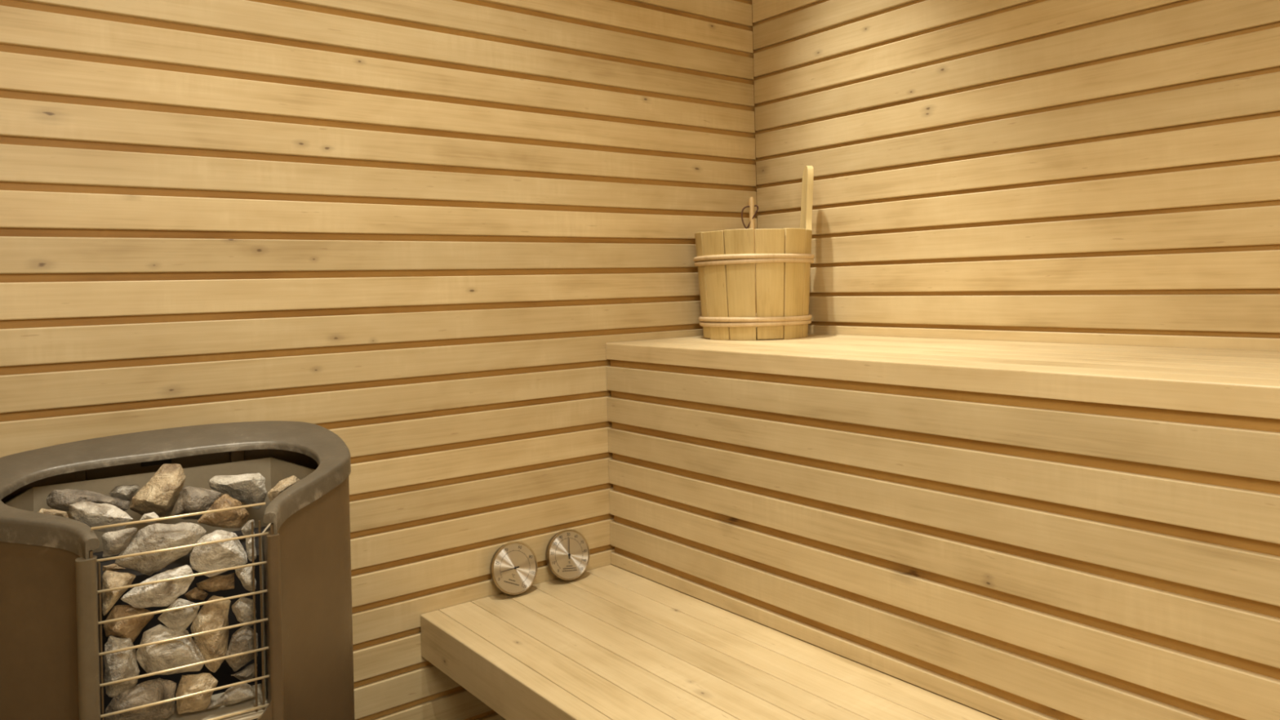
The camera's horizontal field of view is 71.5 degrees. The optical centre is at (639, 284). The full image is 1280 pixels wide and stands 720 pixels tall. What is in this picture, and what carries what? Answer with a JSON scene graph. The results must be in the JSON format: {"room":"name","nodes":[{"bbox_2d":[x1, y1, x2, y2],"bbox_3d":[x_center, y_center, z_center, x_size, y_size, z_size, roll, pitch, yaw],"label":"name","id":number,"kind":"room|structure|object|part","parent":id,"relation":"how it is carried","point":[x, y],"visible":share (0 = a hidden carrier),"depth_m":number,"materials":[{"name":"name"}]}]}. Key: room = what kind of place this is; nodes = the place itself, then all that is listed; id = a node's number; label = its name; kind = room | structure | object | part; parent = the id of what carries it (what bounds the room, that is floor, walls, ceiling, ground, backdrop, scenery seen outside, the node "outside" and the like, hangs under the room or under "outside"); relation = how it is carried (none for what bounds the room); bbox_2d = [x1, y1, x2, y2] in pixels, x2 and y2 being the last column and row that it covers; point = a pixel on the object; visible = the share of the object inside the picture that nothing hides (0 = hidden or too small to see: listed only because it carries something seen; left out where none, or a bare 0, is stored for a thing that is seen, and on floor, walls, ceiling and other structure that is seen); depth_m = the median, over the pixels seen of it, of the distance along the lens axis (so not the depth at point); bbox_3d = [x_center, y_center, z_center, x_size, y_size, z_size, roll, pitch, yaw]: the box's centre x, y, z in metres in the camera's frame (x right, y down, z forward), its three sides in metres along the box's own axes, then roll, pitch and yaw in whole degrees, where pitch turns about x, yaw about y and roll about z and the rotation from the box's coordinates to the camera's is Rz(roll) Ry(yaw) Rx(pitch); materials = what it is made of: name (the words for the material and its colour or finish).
{"room":"spa","nodes":[
{"label":"spa","id":0,"kind":"room"},
{"bbox_2d":[0,0,766,719],"bbox_3d":[-0.404,-0.181,1.678,1.790,2.500,0.030,-1,0,-38],"label":"wall","id":1,"kind":"structure","parent":0,"point":[418,233],"depth_m":1.61,"materials":[{"name":"beige wood"}]},
{"bbox_2d":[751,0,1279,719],"bbox_3d":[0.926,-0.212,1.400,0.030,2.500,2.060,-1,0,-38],"label":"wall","id":2,"kind":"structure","parent":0,"point":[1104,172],"depth_m":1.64,"materials":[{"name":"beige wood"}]},
{"bbox_2d":[605,333,1279,719],"bbox_3d":[0.745,0.344,1.243,0.468,0.476,2.047,-1,0,-38],"label":"bench","id":3,"kind":"object","parent":2,"relation":"attached to","point":[1001,530],"visible":0.95,"depth_m":1.24,"materials":[{"name":"brown wood"}]},
{"bbox_2d":[693,165,814,340],"bbox_3d":[0.253,-0.073,1.990,0.268,0.382,0.268,-1,0,-38],"label":"pail","id":4,"kind":"object","parent":3,"relation":"on","point":[725,260],"visible":1,"depth_m":1.88,"materials":[{"name":"beige wood"}]},
{"bbox_2d":[741,196,758,322],"bbox_3d":[0.263,-0.059,2.060,0.072,0.300,0.154,-1,0,7],"label":"ladle","id":5,"kind":"object","parent":4,"relation":"in","point":[751,202],"visible":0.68,"depth_m":2.11,"materials":[{"name":"brown wood"}]},
{"bbox_3d":[0.264,-0.069,2.078,0.014,0.280,0.120,-1,0,7],"label":"handle","id":6,"kind":"part","parent":5,"relation":"part of","materials":[{"name":"brown wood"}]},
{"bbox_3d":[0.739,0.124,1.243,0.467,0.035,2.046,-1,0,-38],"label":"seat","id":7,"kind":"part","parent":3,"relation":"part of","materials":[{"name":"brown wood"}]},
{"bbox_3d":[0.252,1.069,0.847,1.820,0.030,2.110,-1,0,-38],"label":"floor","id":8,"kind":"structure","parent":0,"visible":0},
{"bbox_2d":[0,421,355,719],"bbox_3d":[-0.607,0.641,1.168,0.467,0.859,0.355,-1,0,-32],"label":"stove","id":9,"kind":"object","parent":8,"relation":"on","point":[53,638],"visible":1,"depth_m":1.13,"materials":[{"name":"brown metal"}]},
{"bbox_3d":[-0.737,0.652,1.076,0.141,0.842,0.323,-1,0,-32],"label":"panel","id":10,"kind":"part","parent":9,"relation":"part of","materials":[{"name":"brown metal"}]},
{"bbox_2d":[37,508,68,518],"bbox_3d":[-0.722,0.283,1.092,0.028,0.020,0.024,-1,0,15],"label":"rock","id":11,"kind":"object","parent":9,"relation":"in","point":[53,512],"visible":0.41,"depth_m":1.09,"materials":[{"name":"beige stone"}]},
{"bbox_3d":[-0.598,0.686,0.976,0.020,0.770,0.020,-1,0,-32],"label":"post","id":12,"kind":"part","parent":9,"relation":"part of","materials":[{"name":"metal"}]},
{"bbox_2d":[46,488,129,511],"bbox_3d":[-0.714,0.281,1.153,0.092,0.038,0.044,-1,0,-32],"label":"rock","id":13,"kind":"object","parent":9,"relation":"in","point":[60,500],"visible":0.77,"depth_m":1.14,"materials":[{"name":"grey stone"}]},
{"bbox_2d":[68,501,133,532],"bbox_3d":[-0.647,0.279,1.067,0.055,0.042,0.046,-1,0,5],"label":"rock","id":14,"kind":"object","parent":9,"relation":"in","point":[92,514],"visible":0.9,"depth_m":1.05,"materials":[{"name":"grey stone"}]},
{"bbox_2d":[102,563,125,571],"bbox_3d":[-0.614,0.331,1.039,0.024,0.009,0.011,-1,0,-32],"label":"rock","id":15,"kind":"object","parent":9,"relation":"in","point":[113,566],"visible":0.96,"depth_m":1.03,"materials":[{"name":"brown stone"}]},
{"bbox_2d":[102,570,135,615],"bbox_3d":[-0.594,0.350,1.014,0.034,0.050,0.025,-1,0,-32],"label":"rock","id":16,"kind":"object","parent":9,"relation":"in","point":[110,579],"visible":0.94,"depth_m":1.01,"materials":[{"name":"beige stone"}]},
{"bbox_2d":[101,527,137,556],"bbox_3d":[-0.598,0.296,1.019,0.033,0.029,0.025,-1,0,0],"label":"rock","id":17,"kind":"object","parent":16,"relation":"on","point":[113,542],"visible":1,"depth_m":1.01,"materials":[{"name":"grey stone"}]},
{"bbox_2d":[108,484,140,501],"bbox_3d":[-0.707,0.286,1.219,0.028,0.024,0.028,-1,0,18],"label":"rock","id":18,"kind":"object","parent":9,"relation":"in","point":[125,492],"visible":0.92,"depth_m":1.21,"materials":[{"name":"grey stone"}]},
{"bbox_2d":[104,677,176,719],"bbox_3d":[-0.576,0.484,1.027,0.073,0.049,0.030,-1,0,-32],"label":"rock","id":19,"kind":"object","parent":9,"relation":"on","point":[153,691],"visible":0.95,"depth_m":1.02,"materials":[{"name":"grey stone"}]},
{"bbox_2d":[103,635,139,697],"bbox_3d":[-0.594,0.434,1.016,0.030,0.070,0.037,-1,0,7],"label":"rock","id":20,"kind":"object","parent":19,"relation":"on","point":[123,664],"visible":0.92,"depth_m":1.01,"materials":[{"name":"grey stone"}]},
{"bbox_2d":[103,604,154,642],"bbox_3d":[-0.591,0.392,1.030,0.052,0.045,0.040,-1,0,-32],"label":"rock","id":21,"kind":"object","parent":20,"relation":"on","point":[131,628],"visible":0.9,"depth_m":1.02,"materials":[{"name":"brown stone"}]},
{"bbox_2d":[139,511,159,524],"bbox_3d":[-0.593,0.284,1.077,0.022,0.015,0.018,-1,0,-15],"label":"rock","id":22,"kind":"object","parent":9,"relation":"in","point":[151,515],"visible":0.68,"depth_m":1.07,"materials":[{"name":"grey stone"}]},
{"bbox_2d":[129,463,185,517],"bbox_3d":[-0.629,0.271,1.160,0.065,0.073,0.073,-1,0,-32],"label":"rock","id":23,"kind":"object","parent":9,"relation":"in","point":[160,495],"visible":0.94,"depth_m":1.14,"materials":[{"name":"beige stone"}]},
{"bbox_3d":[-0.694,0.652,1.304,0.221,0.841,0.003,-1,0,-32],"label":"panel","id":24,"kind":"part","parent":9,"relation":"part of","materials":[{"name":"grey metal"}]},
{"bbox_3d":[-0.536,0.271,1.041,0.182,0.004,0.004,-1,0,-32],"label":"rod","id":25,"kind":"part","parent":9,"relation":"part of","materials":[{"name":"silver metal"}]},
{"bbox_3d":[-0.525,0.338,1.027,0.182,0.004,0.004,-1,0,-32],"label":"rod","id":26,"kind":"part","parent":9,"relation":"part of","materials":[{"name":"silver metal"}]},
{"bbox_3d":[-0.526,0.303,1.027,0.182,0.004,0.004,-1,0,-32],"label":"rod","id":27,"kind":"part","parent":9,"relation":"part of","materials":[{"name":"silver metal"}]},
{"bbox_3d":[-0.524,0.407,1.027,0.182,0.004,0.004,-1,0,-32],"label":"rod","id":28,"kind":"part","parent":9,"relation":"part of","materials":[{"name":"silver metal"}]},
{"bbox_3d":[-0.525,0.372,1.027,0.182,0.004,0.004,-1,0,-32],"label":"rod","id":29,"kind":"part","parent":9,"relation":"part of","materials":[{"name":"metal"}]},
{"bbox_3d":[-0.523,0.441,1.027,0.182,0.004,0.004,-1,0,-32],"label":"rod","id":30,"kind":"part","parent":9,"relation":"part of","materials":[{"name":"metal"}]},
{"bbox_3d":[-0.522,0.475,1.027,0.182,0.004,0.004,-1,0,-32],"label":"rod","id":31,"kind":"part","parent":9,"relation":"part of","materials":[{"name":"silver metal"}]},
{"bbox_2d":[184,586,208,599],"bbox_3d":[-0.538,0.377,1.079,0.026,0.018,0.020,-1,0,-32],"label":"rock","id":32,"kind":"object","parent":9,"relation":"in","point":[196,593],"visible":1,"depth_m":1.07,"materials":[{"name":"brown stone"}]},
{"bbox_2d":[175,672,217,714],"bbox_3d":[-0.527,0.485,1.057,0.045,0.048,0.036,-1,0,-32],"label":"rock","id":33,"kind":"object","parent":9,"relation":"on","point":[192,683],"visible":0.95,"depth_m":1.05,"materials":[{"name":"beige stone"}]},
{"bbox_2d":[136,624,205,675],"bbox_3d":[-0.549,0.428,1.042,0.072,0.063,0.049,-1,0,-32],"label":"rock","id":34,"kind":"object","parent":33,"relation":"on","point":[184,651],"visible":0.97,"depth_m":1.03,"materials":[{"name":"grey stone"}]},
{"bbox_2d":[157,598,199,632],"bbox_3d":[-0.542,0.390,1.045,0.044,0.045,0.037,-1,0,-32],"label":"rock","id":35,"kind":"object","parent":34,"relation":"on","point":[177,620],"visible":0.92,"depth_m":1.03,"materials":[{"name":"grey stone"}]},
{"bbox_2d":[120,564,195,608],"bbox_3d":[-0.559,0.353,1.033,0.035,0.044,0.070,-1,0,35],"label":"rock","id":36,"kind":"object","parent":35,"relation":"on","point":[162,593],"visible":0.94,"depth_m":1.02,"materials":[{"name":"grey stone"}]},
{"bbox_2d":[115,522,206,575],"bbox_3d":[-0.561,0.309,1.044,0.093,0.061,0.036,-1,0,-19],"label":"rock","id":37,"kind":"object","parent":36,"relation":"on","point":[156,536],"visible":0.96,"depth_m":1.03,"materials":[{"name":"grey stone"}]},
{"bbox_2d":[173,485,222,519],"bbox_3d":[-0.575,0.284,1.157,0.057,0.047,0.049,-1,0,-32],"label":"rock","id":38,"kind":"object","parent":9,"relation":"in","point":[191,500],"visible":0.83,"depth_m":1.14,"materials":[{"name":"grey stone"}]},
{"bbox_2d":[191,595,231,672],"bbox_3d":[-0.516,0.422,1.071,0.044,0.094,0.032,-1,0,-32],"label":"rock","id":39,"kind":"object","parent":9,"relation":"in","point":[213,615],"visible":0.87,"depth_m":1.06,"materials":[{"name":"brown stone"}]},
{"bbox_2d":[195,573,234,591],"bbox_3d":[-0.516,0.364,1.081,0.042,0.020,0.019,-1,0,-32],"label":"rock","id":40,"kind":"object","parent":9,"relation":"in","point":[224,582],"visible":1,"depth_m":1.08,"materials":[{"name":"brown stone"}]},
{"bbox_3d":[-0.540,0.516,1.058,0.180,0.007,0.082,-1,0,-32],"label":"sill","id":41,"kind":"part","parent":9,"relation":"part of","materials":[{"name":"metal"}]},
{"bbox_2d":[190,529,247,577],"bbox_3d":[-0.507,0.323,1.071,0.063,0.056,0.045,-1,0,-32],"label":"rock","id":42,"kind":"object","parent":9,"relation":"in","point":[211,557],"visible":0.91,"depth_m":1.06,"materials":[{"name":"grey stone"}]},
{"bbox_2d":[197,493,248,528],"bbox_3d":[-0.517,0.283,1.106,0.042,0.046,0.046,-1,0,11],"label":"rock","id":43,"kind":"object","parent":9,"relation":"in","point":[234,518],"visible":0.92,"depth_m":1.10,"materials":[{"name":"brown stone"}]},
{"bbox_2d":[205,683,258,709],"bbox_3d":[-0.493,0.497,1.076,0.060,0.024,0.019,-1,0,-32],"label":"rock","id":44,"kind":"object","parent":9,"relation":"in","point":[236,694],"visible":0.91,"depth_m":1.07,"materials":[{"name":"grey stone"}]},
{"bbox_2d":[225,625,257,671],"bbox_3d":[-0.486,0.444,1.085,0.031,0.053,0.034,-1,0,17],"label":"rock","id":45,"kind":"object","parent":44,"relation":"on","point":[242,640],"visible":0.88,"depth_m":1.07,"materials":[{"name":"grey stone"}]},
{"bbox_2d":[231,596,256,626],"bbox_3d":[-0.485,0.402,1.089,0.026,0.039,0.026,-1,0,40],"label":"rock","id":46,"kind":"object","parent":45,"relation":"on","point":[242,608],"visible":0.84,"depth_m":1.08,"materials":[{"name":"grey stone"}]},
{"bbox_3d":[-0.521,0.510,1.027,0.182,0.004,0.004,-1,0,-32],"label":"rod","id":47,"kind":"part","parent":9,"relation":"part of","materials":[{"name":"silver metal"}]},
{"bbox_2d":[208,472,266,509],"bbox_3d":[-0.560,0.292,1.241,0.074,0.055,0.050,-1,0,-32],"label":"rock","id":48,"kind":"object","parent":9,"relation":"in","point":[247,488],"visible":0.98,"depth_m":1.23,"materials":[{"name":"grey stone"}]},
{"bbox_2d":[231,662,254,680],"bbox_3d":[-0.490,0.483,1.102,0.021,0.022,0.026,-1,0,20],"label":"rock","id":49,"kind":"object","parent":9,"relation":"on","point":[248,673],"visible":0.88,"depth_m":1.10,"materials":[{"name":"grey stone"}]},
{"bbox_2d":[235,566,256,592],"bbox_3d":[-0.481,0.362,1.088,0.021,0.037,0.024,-1,0,-1],"label":"rock","id":50,"kind":"object","parent":9,"relation":"in","point":[244,575],"visible":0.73,"depth_m":1.08,"materials":[{"name":"grey stone"}]},
{"bbox_2d":[240,519,254,535],"bbox_3d":[-0.485,0.301,1.099,0.015,0.020,0.016,-1,0,37],"label":"rock","id":51,"kind":"object","parent":9,"relation":"in","point":[246,530],"visible":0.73,"depth_m":1.09,"materials":[{"name":"grey stone"}]},
{"bbox_2d":[245,532,256,561],"bbox_3d":[-0.481,0.325,1.099,0.012,0.035,0.010,-1,0,-32],"label":"rock","id":52,"kind":"object","parent":9,"relation":"in","point":[248,540],"visible":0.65,"depth_m":1.09,"materials":[{"name":"grey stone"}]},
{"bbox_3d":[-0.511,0.761,1.021,0.185,0.562,0.004,-1,0,-32],"label":"plate","id":53,"kind":"part","parent":9,"relation":"part of","materials":[{"name":"brown metal"}]},
{"bbox_3d":[-0.438,0.684,1.080,0.014,0.764,0.028,-1,0,-32],"label":"post","id":54,"kind":"part","parent":9,"relation":"part of","materials":[{"name":"brown metal"}]},
{"bbox_2d":[267,475,300,502],"bbox_3d":[-0.491,0.282,1.226,0.034,0.034,0.037,-1,0,19],"label":"rock","id":55,"kind":"object","parent":9,"relation":"in","point":[283,484],"visible":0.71,"depth_m":1.21,"materials":[{"name":"beige stone"}]},
{"bbox_3d":[-0.469,0.644,1.253,0.137,0.846,0.340,-1,0,-32],"label":"panel","id":56,"kind":"part","parent":9,"relation":"part of","materials":[{"name":"brown metal"}]},
{"bbox_2d":[420,564,999,719],"bbox_3d":[0.411,0.820,0.976,0.465,0.460,2.046,-1,0,-38],"label":"bench","id":57,"kind":"object","parent":8,"relation":"on","point":[610,642],"visible":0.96,"depth_m":1.42,"materials":[{"name":"brown wood"}]},
{"bbox_2d":[489,541,537,595],"bbox_3d":[-0.247,0.553,1.737,0.099,0.098,0.041,-1,0,-38],"label":"thermometer","id":58,"kind":"object","parent":57,"relation":"on","point":[513,566],"visible":1,"depth_m":1.73,"materials":[{"name":"metal"}]},
{"bbox_2d":[545,529,590,580],"bbox_3d":[-0.148,0.551,1.814,0.099,0.098,0.041,-1,0,-38],"label":"hygrometer","id":59,"kind":"object","parent":57,"relation":"on","point":[567,554],"visible":1,"depth_m":1.81,"materials":[{"name":"metal"}]}
]}

